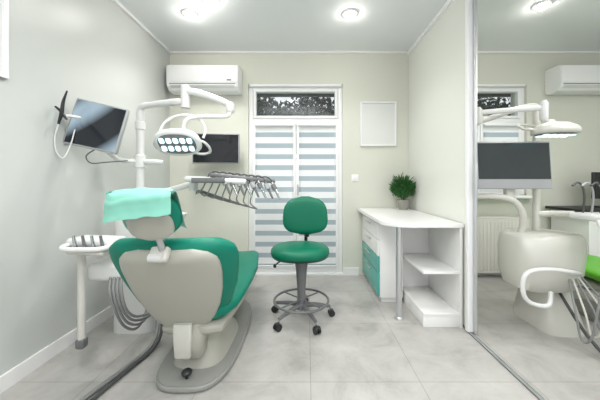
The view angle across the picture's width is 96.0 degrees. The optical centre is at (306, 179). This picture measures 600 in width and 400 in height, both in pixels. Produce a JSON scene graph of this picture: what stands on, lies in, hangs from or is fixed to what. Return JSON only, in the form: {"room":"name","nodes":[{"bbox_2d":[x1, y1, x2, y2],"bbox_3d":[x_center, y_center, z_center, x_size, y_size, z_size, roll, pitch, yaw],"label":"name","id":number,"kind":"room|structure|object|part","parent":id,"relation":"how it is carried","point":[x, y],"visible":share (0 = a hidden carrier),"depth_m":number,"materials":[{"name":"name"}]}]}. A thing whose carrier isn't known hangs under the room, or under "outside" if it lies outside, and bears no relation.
{"room":"dental clinic","nodes":[
{"label":"dental clinic","id":0,"kind":"room"},
{"bbox_2d":[0,0,169,375],"bbox_3d":[-1.675,-0.193,1.099,0.150,2.600,4.597,0,0,0],"label":"wall","id":1,"kind":"structure","parent":0,"point":[92,50],"depth_m":1.72,"materials":[{"name":"paint"}]},
{"bbox_2d":[0,0,8,78],"bbox_3d":[-1.587,-0.888,1.075,0.023,0.710,0.710,0,0,0],"label":"picture frame","id":2,"kind":"object","parent":1,"relation":"attached to","point":[4,4],"visible":1,"depth_m":1.41,"materials":[{"name":"white paper"}]},
{"bbox_2d":[0,303,114,393],"bbox_3d":[-1.593,1.065,0.974,0.014,0.085,4.347,0,0,0],"label":"baseboard","id":3,"kind":"structure","parent":1,"relation":"attached to","point":[8,379],"depth_m":1.64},
{"bbox_2d":[111,0,170,52],"bbox_3d":[-1.587,-1.480,0.961,0.025,0.025,4.322,0,0,0],"label":"trim","id":4,"kind":"structure","parent":1,"relation":"attached to","point":[116,2],"depth_m":2.55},
{"bbox_2d":[256,116,334,118],"bbox_3d":[-0.135,-0.739,3.201,0.926,0.032,0.072,0,0,0],"label":"sash","id":5,"kind":"object","parent":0,"point":[257,117],"depth_m":3.16,"materials":[{"name":"white plastic"}]},
{"bbox_2d":[0,275,599,399],"bbox_3d":[1.400,1.157,1.099,6.300,0.100,4.597,0,0,0],"label":"floor","id":6,"kind":"structure","parent":0,"point":[361,352],"depth_m":1.67,"materials":[{"name":"tile"}]},
{"bbox_2d":[54,85,280,399],"bbox_3d":[-1.046,0.202,1.834,1.283,1.811,1.192,0,0,-44],"label":"dental unit","id":7,"kind":"object","parent":6,"relation":"on","point":[92,125],"visible":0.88,"depth_m":1.80,"materials":[{"name":"plastic"}]},
{"bbox_3d":[-1.310,0.657,1.570,0.040,0.560,0.040,0,0,0],"label":"assistant post","id":8,"kind":"part","parent":7,"relation":"part of","materials":[{"name":"plastic"}]},
{"bbox_3d":[-1.225,0.370,1.505,0.280,0.042,0.117,0,0,0],"label":"assistant handle","id":9,"kind":"part","parent":7,"relation":"part of","materials":[{"name":"plastic"}]},
{"bbox_2d":[66,250,108,255],"bbox_3d":[-1.220,0.402,1.510,0.220,0.025,0.070,0,0,6],"label":"drip tray","id":10,"kind":"object","parent":7,"relation":"on","point":[69,252],"depth_m":1.47,"materials":[{"name":"plastic"}]},
{"bbox_2d":[63,98,163,164],"bbox_3d":[-1.371,-0.335,1.962,0.472,0.434,0.395,0,0,0],"label":"monitor","id":11,"kind":"object","parent":7,"relation":"on","point":[92,125],"depth_m":1.82,"materials":[{"name":"black"}]},
{"bbox_3d":[-1.046,0.059,2.034,0.491,0.112,0.067,0,0,17],"label":"delivery arm","id":12,"kind":"part","parent":7,"relation":"part of","materials":[{"name":"plastic"}]},
{"bbox_2d":[136,85,233,155],"bbox_3d":[-0.924,-0.431,1.901,0.824,0.546,0.486,0,0,0],"label":"lamp","id":13,"kind":"object","parent":7,"relation":"attached to","point":[182,141],"depth_m":1.81,"materials":[{"name":"plastic"}]},
{"bbox_3d":[-0.660,0.002,1.800,0.220,0.035,0.020,0,0,0],"label":"delivery head panel","id":14,"kind":"part","parent":7,"relation":"part of","materials":[{"name":"grey plastic"}]},
{"bbox_3d":[-0.440,-0.013,1.860,0.439,0.074,0.050,0,0,-8],"label":"instrument rail","id":15,"kind":"part","parent":7,"relation":"part of","materials":[{"name":"grey plastic"}]},
{"bbox_2d":[102,187,258,392],"bbox_3d":[-0.614,0.569,1.901,0.639,1.076,1.630,0,0,7],"label":"dental chair","id":16,"kind":"object","parent":6,"relation":"on","point":[196,288],"visible":1,"depth_m":1.38,"materials":[{"name":"plastic"}]},
{"bbox_3d":[-0.689,0.354,1.228,0.060,0.036,0.036,0,0,0],"label":"slider knob","id":17,"kind":"part","parent":16,"relation":"part of","materials":[{"name":"plastic"}]},
{"bbox_3d":[-0.673,0.291,1.235,0.050,0.147,0.090,0,0,19],"label":"headrest stem","id":18,"kind":"part","parent":16,"relation":"part of","materials":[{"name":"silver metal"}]},
{"bbox_2d":[109,237,238,308],"bbox_3d":[-0.678,0.566,1.458,0.645,0.569,0.375,0,0,0],"label":"backrest cushion","id":19,"kind":"object","parent":16,"relation":"on","point":[202,272],"depth_m":1.33,"materials":[{"name":"teal leather"}]},
{"bbox_2d":[169,198,181,231],"bbox_3d":[-0.690,0.156,1.194,0.250,0.202,0.123,0,0,0],"label":"cushion","id":20,"kind":"object","parent":16,"relation":"on","point":[175,218],"depth_m":1.19,"materials":[{"name":"teal leather"}]},
{"bbox_3d":[-0.650,1.089,1.920,0.450,0.035,1.060,0,0,0],"label":"floor plate","id":21,"kind":"part","parent":16,"relation":"part of","materials":[{"name":"grey plastic"}]},
{"bbox_3d":[-0.650,0.842,2.060,0.400,0.090,1.120,0,0,0],"label":"seat frame","id":22,"kind":"part","parent":16,"relation":"part of","materials":[{"name":"beige plastic"}]},
{"bbox_2d":[212,250,258,319],"bbox_3d":[-0.650,0.748,2.120,0.490,0.118,1.200,0,0,0],"label":"seat cushion","id":23,"kind":"object","parent":16,"relation":"on","point":[248,260],"depth_m":1.89,"materials":[{"name":"teal leather"}]},
{"bbox_2d":[271,196,334,334],"bbox_3d":[-0.036,0.625,2.179,0.525,0.964,0.538,0,0,0],"label":"stool","id":24,"kind":"object","parent":6,"relation":"on","point":[306,215],"visible":1,"depth_m":2.17,"materials":[{"name":"green leather"}]},
{"bbox_3d":[-0.160,1.008,2.216,0.219,0.060,0.040,0,0,26],"label":"leg","id":25,"kind":"part","parent":24,"relation":"part of","materials":[{"name":"grey plastic"}]},
{"bbox_3d":[-0.134,1.008,2.068,0.040,0.060,0.219,0,0,44],"label":"leg","id":26,"kind":"part","parent":24,"relation":"part of","materials":[{"name":"grey plastic"}]},
{"bbox_2d":[271,241,328,261],"bbox_3d":[-0.055,0.559,2.160,0.466,0.085,0.430,0,0,0],"label":"seat cushion","id":27,"kind":"object","parent":24,"relation":"on","point":[289,251],"depth_m":2.01,"materials":[{"name":"green leather"}]},
{"bbox_3d":[-0.015,0.307,2.354,0.387,0.328,0.090,0,0,0],"label":"backrest","id":28,"kind":"part","parent":24,"relation":"part of","materials":[{"name":"green leather"}]},
{"bbox_3d":[0.015,1.008,2.047,0.040,0.060,0.219,0,0,-28],"label":"leg","id":29,"kind":"part","parent":24,"relation":"part of","materials":[{"name":"grey plastic"}]},
{"bbox_3d":[0.081,1.008,2.182,0.219,0.060,0.040,0,0,-10],"label":"leg","id":30,"kind":"part","parent":24,"relation":"part of","materials":[{"name":"grey plastic"}]},
{"bbox_2d":[357,208,463,327],"bbox_3d":[0.875,0.716,2.567,0.580,0.782,1.125,0,0,0],"label":"desk","id":31,"kind":"object","parent":6,"relation":"on","point":[414,258],"visible":1,"depth_m":2.36,"materials":[{"name":"white paint"}]},
{"bbox_3d":[0.645,0.465,2.770,0.019,0.144,0.680,0,0,0],"label":"drawer","id":32,"kind":"part","parent":31,"relation":"part of","materials":[{"name":"white paint"}]},
{"bbox_3d":[0.645,0.615,2.770,0.019,0.144,0.680,0,0,0],"label":"drawer","id":33,"kind":"part","parent":31,"relation":"part of","materials":[{"name":"white paint"}]},
{"bbox_3d":[0.645,0.762,2.770,0.019,0.139,0.680,0,0,0],"label":"drawer","id":34,"kind":"part","parent":31,"relation":"part of","materials":[{"name":"teal paint"}]},
{"bbox_3d":[0.645,0.943,2.770,0.019,0.209,0.680,0,0,0],"label":"drawer","id":35,"kind":"part","parent":31,"relation":"part of","materials":[{"name":"teal paint"}]},
{"bbox_3d":[0.735,0.730,2.160,0.048,0.746,0.048,0,0,0],"label":"leg","id":36,"kind":"part","parent":31,"relation":"part of","materials":[{"name":"metal"}]},
{"bbox_2d":[389,173,415,209],"bbox_3d":[1.058,0.113,2.977,0.297,0.424,0.300,0,0,44],"label":"potted plant","id":37,"kind":"object","parent":31,"relation":"on","point":[402,188],"visible":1,"depth_m":2.94,"materials":[{"name":"green plant"}]},
{"bbox_3d":[1.060,0.270,2.980,0.128,0.110,0.128,0,0,0],"label":"pot","id":38,"kind":"part","parent":37,"relation":"part of","materials":[{"name":"ceramic"}]},
{"bbox_2d":[403,228,428,286],"bbox_3d":[1.010,0.732,2.550,0.270,0.750,0.020,0,0,0],"label":"panel","id":39,"kind":"object","parent":31,"relation":"attached to","point":[415,240],"depth_m":2.54,"materials":[{"name":"white paint"}]},
{"bbox_2d":[403,253,459,273],"bbox_3d":[1.010,0.697,2.283,0.270,0.020,0.515,0,0,0],"label":"shelf","id":40,"kind":"object","parent":31,"relation":"attached to","point":[426,263],"depth_m":2.20,"materials":[{"name":"white paint"}]},
{"bbox_2d":[403,287,459,315],"bbox_3d":[1.010,1.012,2.283,0.270,0.020,0.515,0,0,0],"label":"shelf","id":41,"kind":"object","parent":31,"relation":"attached to","point":[426,301],"depth_m":2.21,"materials":[{"name":"white laminate"}]},
{"bbox_2d":[429,228,462,327],"bbox_3d":[1.155,0.732,2.290,0.020,0.750,0.540,0,0,0],"label":"panel","id":42,"kind":"object","parent":31,"relation":"attached to","point":[445,244],"depth_m":2.17,"materials":[{"name":"white laminate"}]},
{"bbox_2d":[465,0,472,331],"bbox_3d":[1.185,-0.176,1.958,0.060,2.543,0.035,0,0,0],"label":"end post","id":43,"kind":"object","parent":6,"relation":"on","point":[468,3],"visible":0.64,"depth_m":1.94,"materials":[{"name":"white plastic"}]},
{"bbox_2d":[473,164,477,194],"bbox_3d":[1.190,-0.003,1.907,0.020,0.220,0.025,0,0,0],"label":"door handle","id":44,"kind":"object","parent":43,"relation":"attached to","point":[475,166],"depth_m":1.90,"materials":[{"name":"metal"}]},
{"bbox_2d":[473,0,476,333],"bbox_3d":[1.200,-0.177,1.927,0.020,2.543,0.025,0,0,0],"label":"end post","id":45,"kind":"object","parent":6,"relation":"on","point":[474,1],"depth_m":1.91,"materials":[{"name":"white metal"}]},
{"bbox_2d":[477,216,528,272],"bbox_3d":[2.060,0.762,3.067,0.880,0.690,0.079,0,0,0],"label":"radiator","id":46,"kind":"object","parent":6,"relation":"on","point":[489,228],"visible":0.37,"depth_m":3.03,"materials":[{"name":"metal"}]},
{"bbox_2d":[477,216,528,218],"bbox_3d":[2.060,0.427,3.070,0.880,0.020,0.075,0,0,0],"label":"grille","id":47,"kind":"object","parent":46,"relation":"attached to","point":[478,217],"depth_m":3.03,"materials":[{"name":"metal"}]},
{"bbox_2d":[468,332,545,399],"bbox_3d":[1.182,1.102,0.405,0.028,0.010,3.170,0,0,0],"label":"floor track","id":48,"kind":"object","parent":6,"relation":"on","point":[512,371],"visible":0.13,"depth_m":1.57,"materials":[{"name":"metal"}]},
{"bbox_2d":[477,100,599,351],"bbox_3d":[1.815,0.253,1.717,0.881,1.707,1.113,0,0,-20],"label":"dental unit","id":49,"kind":"object","parent":6,"relation":"on","point":[546,266],"visible":0.99,"depth_m":1.94,"materials":[{"name":"plastic"}]},
{"bbox_2d":[477,141,552,231],"bbox_3d":[1.519,0.075,2.027,0.541,0.718,0.155,0,0,0],"label":"monitor","id":50,"kind":"object","parent":49,"relation":"on","point":[507,166],"depth_m":1.98,"materials":[{"name":"plastic"}]},
{"bbox_2d":[477,100,581,136],"bbox_3d":[1.570,-0.451,1.943,0.608,0.299,0.400,0,0,0],"label":"lamp","id":51,"kind":"object","parent":49,"relation":"attached to","point":[548,127],"depth_m":1.90,"materials":[{"name":"plastic"}]},
{"bbox_3d":[1.644,0.705,1.813,0.495,0.266,0.105,0,0,-8],"label":"handle","id":52,"kind":"part","parent":49,"relation":"part of","materials":[{"name":"plastic"}]},
{"bbox_3d":[1.872,0.257,2.042,0.067,0.068,0.225,0,0,-37],"label":"delivery arm","id":53,"kind":"part","parent":49,"relation":"part of","materials":[{"name":"plastic"}]},
{"bbox_2d":[545,206,599,289],"bbox_3d":[3.475,0.702,2.870,1.450,0.810,0.500,0,0,0],"label":"side table","id":54,"kind":"object","parent":6,"relation":"on","point":[589,230],"visible":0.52,"depth_m":2.76,"materials":[{"name":"plastic"}]},
{"bbox_2d":[591,172,599,207],"bbox_3d":[3.220,0.106,2.880,0.420,0.378,0.180,0,0,0],"label":"desktop monitor","id":55,"kind":"object","parent":54,"relation":"on","point":[595,176],"visible":0.83,"depth_m":2.83,"materials":[{"name":"plastic"}]},
{"bbox_2d":[574,255,599,322],"bbox_3d":[2.422,0.581,1.926,0.644,1.052,1.588,0,0,0],"label":"dental chair","id":56,"kind":"object","parent":6,"relation":"on","point":[592,272],"visible":0.22,"depth_m":2.19,"materials":[{"name":"leather"}]},
{"bbox_3d":[2.440,1.089,1.920,0.450,0.035,1.060,0,0,0],"label":"floor plate","id":57,"kind":"part","parent":56,"relation":"part of","materials":[{"name":"grey metal"}]},
{"bbox_3d":[2.440,0.842,2.060,0.400,0.090,1.120,0,0,0],"label":"seat frame","id":58,"kind":"part","parent":56,"relation":"part of","materials":[{"name":"grey metal"}]},
{"bbox_2d":[585,255,599,281],"bbox_3d":[2.440,0.748,2.120,0.490,0.118,1.200,0,0,0],"label":"seat cushion","id":59,"kind":"object","parent":56,"relation":"on","point":[592,272],"depth_m":2.17,"materials":[{"name":"leather"}]},
{"bbox_2d":[307,265,335,266],"bbox_3d":[0.120,1.004,3.157,0.430,0.015,0.012,0,0,0],"label":"bar","id":60,"kind":"object","parent":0,"point":[307,265],"depth_m":3.15,"materials":[{"name":"white plastic"}]},
{"bbox_2d":[118,0,599,50],"bbox_3d":[1.400,-1.543,1.099,6.300,0.100,4.597,0,0,0],"label":"ceiling","id":61,"kind":"structure","parent":0,"point":[226,25],"depth_m":2.59,"materials":[{"name":"white paint"}]},
{"bbox_2d":[182,9,197,18],"bbox_3d":[-1.050,-1.473,2.420,0.136,0.039,0.136,0,0,0],"label":"ceiling spotlight","id":62,"kind":"object","parent":61,"relation":"in","point":[191,14],"depth_m":2.39,"materials":[{"name":"white"}]},
{"bbox_2d":[202,0,217,4],"bbox_3d":[-0.800,-1.473,2.220,0.136,0.039,0.136,0,0,0],"label":"ceiling spotlight","id":63,"kind":"object","parent":61,"relation":"in","point":[212,2],"depth_m":2.22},
{"bbox_2d":[342,9,357,18],"bbox_3d":[0.385,-1.473,2.420,0.136,0.039,0.136,0,0,0],"label":"ceiling spotlight","id":64,"kind":"object","parent":61,"relation":"in","point":[349,13],"depth_m":2.39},
{"bbox_2d":[407,0,452,55],"bbox_3d":[1.198,-1.470,0.983,0.065,0.044,4.325,0,0,0],"label":"crown molding","id":65,"kind":"structure","parent":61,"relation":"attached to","point":[448,2],"depth_m":2.55,"materials":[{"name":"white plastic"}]},
{"bbox_2d":[170,54,599,274],"bbox_3d":[1.400,-0.193,3.272,6.000,2.600,0.250,0,0,0],"label":"wall","id":66,"kind":"structure","parent":0,"point":[362,77],"depth_m":3.15,"materials":[{"name":"paint"}]},
{"bbox_2d":[166,65,241,94],"bbox_3d":[-1.145,-1.127,3.042,0.780,0.288,0.208,0,0,0],"label":"air conditioner","id":67,"kind":"object","parent":66,"relation":"attached to","point":[214,79],"visible":0.99,"depth_m":2.94,"materials":[{"name":"white plastic"}]},
{"bbox_3d":[-1.145,-1.161,2.944,0.768,0.185,0.010,0,0,0],"label":"panel","id":68,"kind":"part","parent":67,"relation":"part of","materials":[{"name":"white plastic"}]},
{"bbox_2d":[192,133,239,163],"bbox_3d":[-0.999,-0.343,3.039,0.500,0.330,0.223,0,0,-6],"label":"wall monitor","id":69,"kind":"object","parent":66,"relation":"attached to","point":[225,148],"visible":0.95,"depth_m":2.93,"materials":[{"name":"black"}]},
{"bbox_2d":[249,87,253,250],"bbox_3d":[-0.660,-0.015,3.217,0.050,2.205,0.080,0,0,0],"label":"frame","id":70,"kind":"object","parent":66,"relation":"attached to","point":[251,118],"visible":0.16,"depth_m":3.18,"materials":[{"name":"white plastic"}]},
{"bbox_2d":[253,123,298,267],"bbox_3d":[-0.357,0.187,3.200,0.555,1.700,0.075,0,0,0],"label":"window","id":71,"kind":"structure","parent":66,"relation":"in","point":[294,126],"depth_m":3.16,"materials":[{"name":"white plastic"}]},
{"bbox_3d":[-0.613,0.187,3.200,0.045,1.700,0.075,0,0,0],"label":"sash","id":72,"kind":"part","parent":71,"relation":"part of","materials":[{"name":"white plastic"}]},
{"bbox_2d":[255,126,292,264],"bbox_3d":[-0.383,0.184,3.159,0.444,1.625,0.001,0,0,0],"label":"blind fabric","id":73,"kind":"object","parent":71,"relation":"attached to","point":[273,144],"visible":0.8,"depth_m":3.16,"materials":[{"name":"white fabric"}]},
{"bbox_2d":[258,265,292,266],"bbox_3d":[-0.383,1.004,3.157,0.444,0.015,0.012,0,0,0],"label":"bar","id":74,"kind":"object","parent":73,"relation":"attached to","point":[258,265],"depth_m":3.15,"materials":[{"name":"white plastic"}]},
{"bbox_2d":[255,123,293,125],"bbox_3d":[-0.383,-0.646,3.147,0.454,0.035,0.035,0,0,0],"label":"blind cassette","id":75,"kind":"object","parent":71,"relation":"attached to","point":[256,124],"depth_m":3.13,"materials":[{"name":"white plastic"}]},
{"bbox_3d":[-0.383,1.014,3.200,0.414,0.045,0.075,0,0,0],"label":"sash bottom","id":76,"kind":"part","parent":71,"relation":"part of","materials":[{"name":"white plastic"}]},
{"bbox_3d":[-0.102,0.187,3.200,0.045,1.700,0.075,0,0,0],"label":"sash","id":77,"kind":"part","parent":71,"relation":"part of","materials":[{"name":"white plastic"}]},
{"bbox_2d":[253,87,337,93],"bbox_3d":[-0.135,-0.868,3.209,1.000,0.500,0.095,0,0,0],"label":"window frame","id":78,"kind":"structure","parent":66,"relation":"in","point":[260,90],"depth_m":3.18,"materials":[{"name":"white plastic"}]},
{"bbox_2d":[253,89,256,118],"bbox_3d":[-0.614,-0.895,3.201,0.032,0.345,0.072,0,0,0],"label":"sash","id":79,"kind":"object","parent":78,"relation":"in","point":[254,90],"depth_m":3.16,"materials":[{"name":"white plastic"}]},
{"bbox_3d":[-0.135,-1.052,3.201,0.926,0.032,0.072,0,0,0],"label":"transom sash","id":80,"kind":"part","parent":78,"relation":"part of","materials":[{"name":"white plastic"}]},
{"bbox_3d":[-0.135,-1.093,3.217,1.000,0.050,0.080,0,0,0],"label":"frame","id":81,"kind":"part","parent":78,"relation":"part of","materials":[{"name":"white plastic"}]},
{"bbox_2d":[253,119,337,123],"bbox_3d":[-0.135,-0.693,3.217,1.000,0.060,0.080,0,0,0],"label":"transom bar","id":82,"kind":"object","parent":66,"relation":"attached to","point":[296,121],"visible":0.71,"depth_m":3.18,"materials":[{"name":"white plastic"}]},
{"bbox_2d":[298,123,335,125],"bbox_3d":[0.120,-0.646,3.147,0.440,0.035,0.035,0,0,0],"label":"blind cassette","id":83,"kind":"object","parent":82,"relation":"attached to","point":[299,124],"depth_m":3.13,"materials":[{"name":"white plastic"}]},
{"bbox_2d":[249,84,341,86],"bbox_3d":[-0.135,-1.103,3.159,1.080,0.030,0.045,0,0,0],"label":"box","id":84,"kind":"object","parent":66,"relation":"attached to","point":[250,85],"visible":1,"depth_m":3.14,"materials":[{"name":"white plastic"}]},
{"bbox_2d":[255,272,342,274],"bbox_3d":[-0.135,1.097,3.252,1.100,0.020,0.230,0,0,0],"label":"trim","id":85,"kind":"structure","parent":66,"relation":"attached to","point":[257,273],"depth_m":3.14,"materials":[{"name":"white plastic"}]},
{"bbox_2d":[257,268,337,271],"bbox_3d":[-0.135,1.062,3.217,1.000,0.050,0.080,0,0,0],"label":"frame","id":86,"kind":"object","parent":85,"relation":"on","point":[258,269],"visible":0.4,"depth_m":3.18,"materials":[{"name":"white plastic"}]},
{"bbox_2d":[299,126,335,264],"bbox_3d":[0.120,0.184,3.159,0.430,1.625,0.001,0,0,0],"label":"blind fabric","id":87,"kind":"object","parent":66,"relation":"attached to","point":[317,144],"visible":0.8,"depth_m":3.16,"materials":[{"name":"white fabric"}]},
{"bbox_2d":[334,123,337,267],"bbox_3d":[0.343,0.187,3.200,0.045,1.700,0.075,0,0,0],"label":"window frame","id":88,"kind":"structure","parent":66,"relation":"in","point":[336,123],"depth_m":3.16,"materials":[{"name":"white plastic"}]},
{"bbox_2d":[338,87,341,271],"bbox_3d":[0.390,-0.015,3.217,0.050,2.205,0.080,0,0,0],"label":"frame","id":89,"kind":"object","parent":66,"relation":"attached to","point":[339,88],"visible":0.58,"depth_m":3.18,"materials":[{"name":"white plastic"}]},
{"bbox_2d":[334,89,337,118],"bbox_3d":[0.344,-0.895,3.201,0.032,0.345,0.072,0,0,0],"label":"sash","id":90,"kind":"object","parent":89,"relation":"attached to","point":[336,90],"depth_m":3.16,"materials":[{"name":"white plastic"}]},
{"bbox_2d":[352,175,358,180],"bbox_3d":[0.560,-0.023,3.140,0.080,0.080,0.012,0,0,0],"label":"light switch","id":91,"kind":"object","parent":66,"relation":"attached to","point":[354,177],"visible":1,"depth_m":3.14,"materials":[{"name":"white plastic"}]},
{"bbox_2d":[360,101,396,145],"bbox_3d":[0.828,-0.651,3.134,0.419,0.516,0.024,0,0,0],"label":"picture frame","id":92,"kind":"object","parent":66,"relation":"attached to","point":[378,119],"visible":1,"depth_m":3.13,"materials":[{"name":"white plastic"}]},
{"bbox_3d":[0.627,-0.651,3.134,0.018,0.516,0.024,0,0,0],"label":"frame","id":93,"kind":"part","parent":92,"relation":"part of","materials":[{"name":"white plastic"}]},
{"bbox_3d":[0.828,-0.900,3.134,0.383,0.018,0.024,0,0,0],"label":"frame","id":94,"kind":"part","parent":92,"relation":"part of","materials":[{"name":"white plastic"}]},
{"bbox_3d":[0.828,-0.402,3.134,0.383,0.018,0.024,0,0,0],"label":"frame","id":95,"kind":"part","parent":92,"relation":"part of","materials":[{"name":"white plastic"}]},
{"bbox_3d":[1.028,-0.651,3.134,0.018,0.516,0.024,0,0,0],"label":"frame","id":96,"kind":"part","parent":92,"relation":"part of","materials":[{"name":"white plastic"}]},
{"bbox_2d":[257,94,509,96],"bbox_3d":[1.325,-1.553,4.099,6.150,0.160,1.402,0,0,0],"label":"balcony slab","id":97,"kind":"object","parent":66,"relation":"attached to","point":[258,95],"depth_m":4.71,"materials":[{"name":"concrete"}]},
{"bbox_2d":[169,51,599,53],"bbox_3d":[1.400,-1.480,3.135,6.000,0.025,0.025,0,0,0],"label":"trim","id":98,"kind":"structure","parent":66,"relation":"attached to","point":[172,52],"depth_m":3.12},
{"bbox_2d":[343,268,500,274],"bbox_3d":[1.407,1.065,3.140,5.986,0.085,0.014,0,0,0],"label":"baseboard","id":99,"kind":"structure","parent":66,"relation":"attached to","point":[346,271],"depth_m":3.13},
{"bbox_2d":[477,87,520,190],"bbox_3d":[2.030,-0.495,3.209,0.960,1.245,0.095,0,0,0],"label":"window","id":100,"kind":"structure","parent":66,"relation":"in","point":[480,90],"depth_m":3.16,"materials":[{"name":"white plastic"}]},
{"bbox_3d":[2.005,-0.268,3.200,0.045,0.790,0.075,0,0,0],"label":"sash","id":101,"kind":"part","parent":100,"relation":"part of","materials":[{"name":"white plastic"}]},
{"bbox_3d":[2.055,-0.268,3.200,0.045,0.790,0.075,0,0,0],"label":"sash","id":102,"kind":"part","parent":100,"relation":"part of","materials":[{"name":"white plastic"}]},
{"bbox_3d":[2.030,-1.052,3.201,0.886,0.032,0.072,0,0,0],"label":"transom sash","id":103,"kind":"part","parent":100,"relation":"part of","materials":[{"name":"white plastic"}]},
{"bbox_3d":[2.030,-1.093,3.217,0.960,0.050,0.080,0,0,0],"label":"frame","id":104,"kind":"part","parent":100,"relation":"part of","materials":[{"name":"white plastic"}]},
{"bbox_2d":[483,126,517,141],"bbox_3d":[2.272,-0.271,3.159,0.417,0.715,0.001,0,0,0],"label":"blind fabric","id":105,"kind":"object","parent":100,"relation":"attached to","point":[490,133],"visible":0.2,"depth_m":3.16,"materials":[{"name":"white fabric"}]},
{"bbox_3d":[2.272,0.104,3.200,0.387,0.045,0.075,0,0,0],"label":"sash bottom","id":106,"kind":"part","parent":100,"relation":"part of","materials":[{"name":"white plastic"}]},
{"bbox_2d":[483,123,520,125],"bbox_3d":[2.271,-0.646,3.147,0.427,0.035,0.035,0,0,0],"label":"blind cassette","id":107,"kind":"object","parent":100,"relation":"attached to","point":[484,124],"depth_m":3.13,"materials":[{"name":"white plastic"}]},
{"bbox_3d":[2.487,-0.268,3.200,0.045,0.790,0.075,0,0,0],"label":"sash","id":108,"kind":"part","parent":100,"relation":"part of","materials":[{"name":"white plastic"}]},
{"bbox_2d":[478,191,519,194],"bbox_3d":[2.030,0.152,3.217,0.960,0.050,0.080,0,0,0],"label":"frame","id":109,"kind":"object","parent":66,"relation":"attached to","point":[479,192],"visible":0.3,"depth_m":3.18,"materials":[{"name":"white plastic"}]},
{"bbox_2d":[477,84,525,86],"bbox_3d":[2.030,-1.103,3.159,1.040,0.030,0.045,0,0,0],"label":"box","id":110,"kind":"object","parent":66,"relation":"attached to","point":[478,85],"visible":0.53,"depth_m":3.14,"materials":[{"name":"white plastic"}]},
{"bbox_2d":[485,119,519,122],"bbox_3d":[2.030,-0.693,3.217,0.960,0.060,0.080,0,0,0],"label":"transom bar","id":111,"kind":"object","parent":66,"relation":"attached to","point":[495,120],"visible":0.22,"depth_m":3.18,"materials":[{"name":"white plastic"}]},
{"bbox_2d":[483,116,517,118],"bbox_3d":[2.030,-0.739,3.201,0.886,0.032,0.072,0,0,0],"label":"sash","id":112,"kind":"object","parent":111,"relation":"attached to","point":[504,117],"depth_m":3.16,"materials":[{"name":"white plastic"}]},
{"bbox_2d":[520,87,523,194],"bbox_3d":[2.535,-0.470,3.217,0.050,1.295,0.080,0,0,0],"label":"frame","id":113,"kind":"object","parent":66,"relation":"attached to","point":[521,88],"visible":0.23,"depth_m":3.18,"materials":[{"name":"white plastic"}]},
{"bbox_2d":[513,89,520,118],"bbox_3d":[2.489,-0.895,3.201,0.032,0.345,0.072,0,0,0],"label":"sash","id":114,"kind":"object","parent":113,"relation":"attached to","point":[516,96],"depth_m":3.17,"materials":[{"name":"white plastic"}]},
{"bbox_2d":[515,195,531,197],"bbox_3d":[2.030,0.192,3.102,1.140,0.030,0.150,0,0,0],"label":"trim","id":115,"kind":"structure","parent":66,"relation":"attached to","point":[516,196],"depth_m":3.03,"materials":[{"name":"white plastic"}]},
{"bbox_2d":[545,65,599,94],"bbox_3d":[3.160,-1.127,3.042,0.780,0.288,0.208,0,0,0],"label":"air conditioner","id":116,"kind":"object","parent":66,"relation":"attached to","point":[560,79],"visible":1,"depth_m":2.95,"materials":[{"name":"white plastic"}]},
{"bbox_3d":[3.160,-1.161,2.944,0.768,0.185,0.010,0,0,0],"label":"panel","id":117,"kind":"part","parent":116,"relation":"part of","materials":[{"name":"white plastic"}]},
{"bbox_2d":[408,0,464,325],"bbox_3d":[1.198,-0.176,2.560,0.035,2.543,1.170,0,0,0],"label":"wall","id":118,"kind":"structure","parent":0,"point":[436,65],"depth_m":2.39,"materials":[{"name":"beige paint"}]},
{"bbox_2d":[531,0,552,10],"bbox_3d":[2.000,-1.473,2.300,0.136,0.039,0.136,0,0,0],"label":"ceiling spotlight","id":119,"kind":"object","parent":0,"point":[541,5],"depth_m":2.28,"materials":[{"name":"white"}]},
{"label":"outside","id":120,"kind":"structure","parent":0,"visible":0},
{"bbox_3d":[1.000,1.432,9.704,18.000,0.050,12.593,0,0,0],"label":"ground","id":121,"kind":"structure","parent":120,"visible":0},
{"bbox_2d":[257,97,287,115],"bbox_3d":[-2.191,-0.846,8.995,3.322,4.514,2.129,0,0,0],"label":"tree","id":122,"kind":"object","parent":121,"relation":"on","point":[263,108],"visible":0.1,"depth_m":8.63,"materials":[{"name":"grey plant"}]},
{"bbox_2d":[271,97,333,115],"bbox_3d":[0.102,-0.818,9.386,3.302,4.458,2.097,0,0,0],"label":"tree","id":123,"kind":"object","parent":121,"relation":"on","point":[310,110],"visible":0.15,"depth_m":8.89,"materials":[{"name":"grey plant"}]},
{"bbox_2d":[477,97,501,115],"bbox_3d":[4.979,-0.924,9.187,3.284,4.670,2.124,0,0,0],"label":"tree","id":124,"kind":"object","parent":121,"relation":"on","point":[480,101],"visible":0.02,"depth_m":8.75,"materials":[{"name":"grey plant"}]},
{"bbox_2d":[478,97,509,115],"bbox_3d":[7.217,-0.880,9.604,3.328,4.584,2.228,0,0,0],"label":"tree","id":125,"kind":"object","parent":121,"relation":"on","point":[504,105],"visible":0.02,"depth_m":9.45,"materials":[{"name":"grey plant"}]}
]}

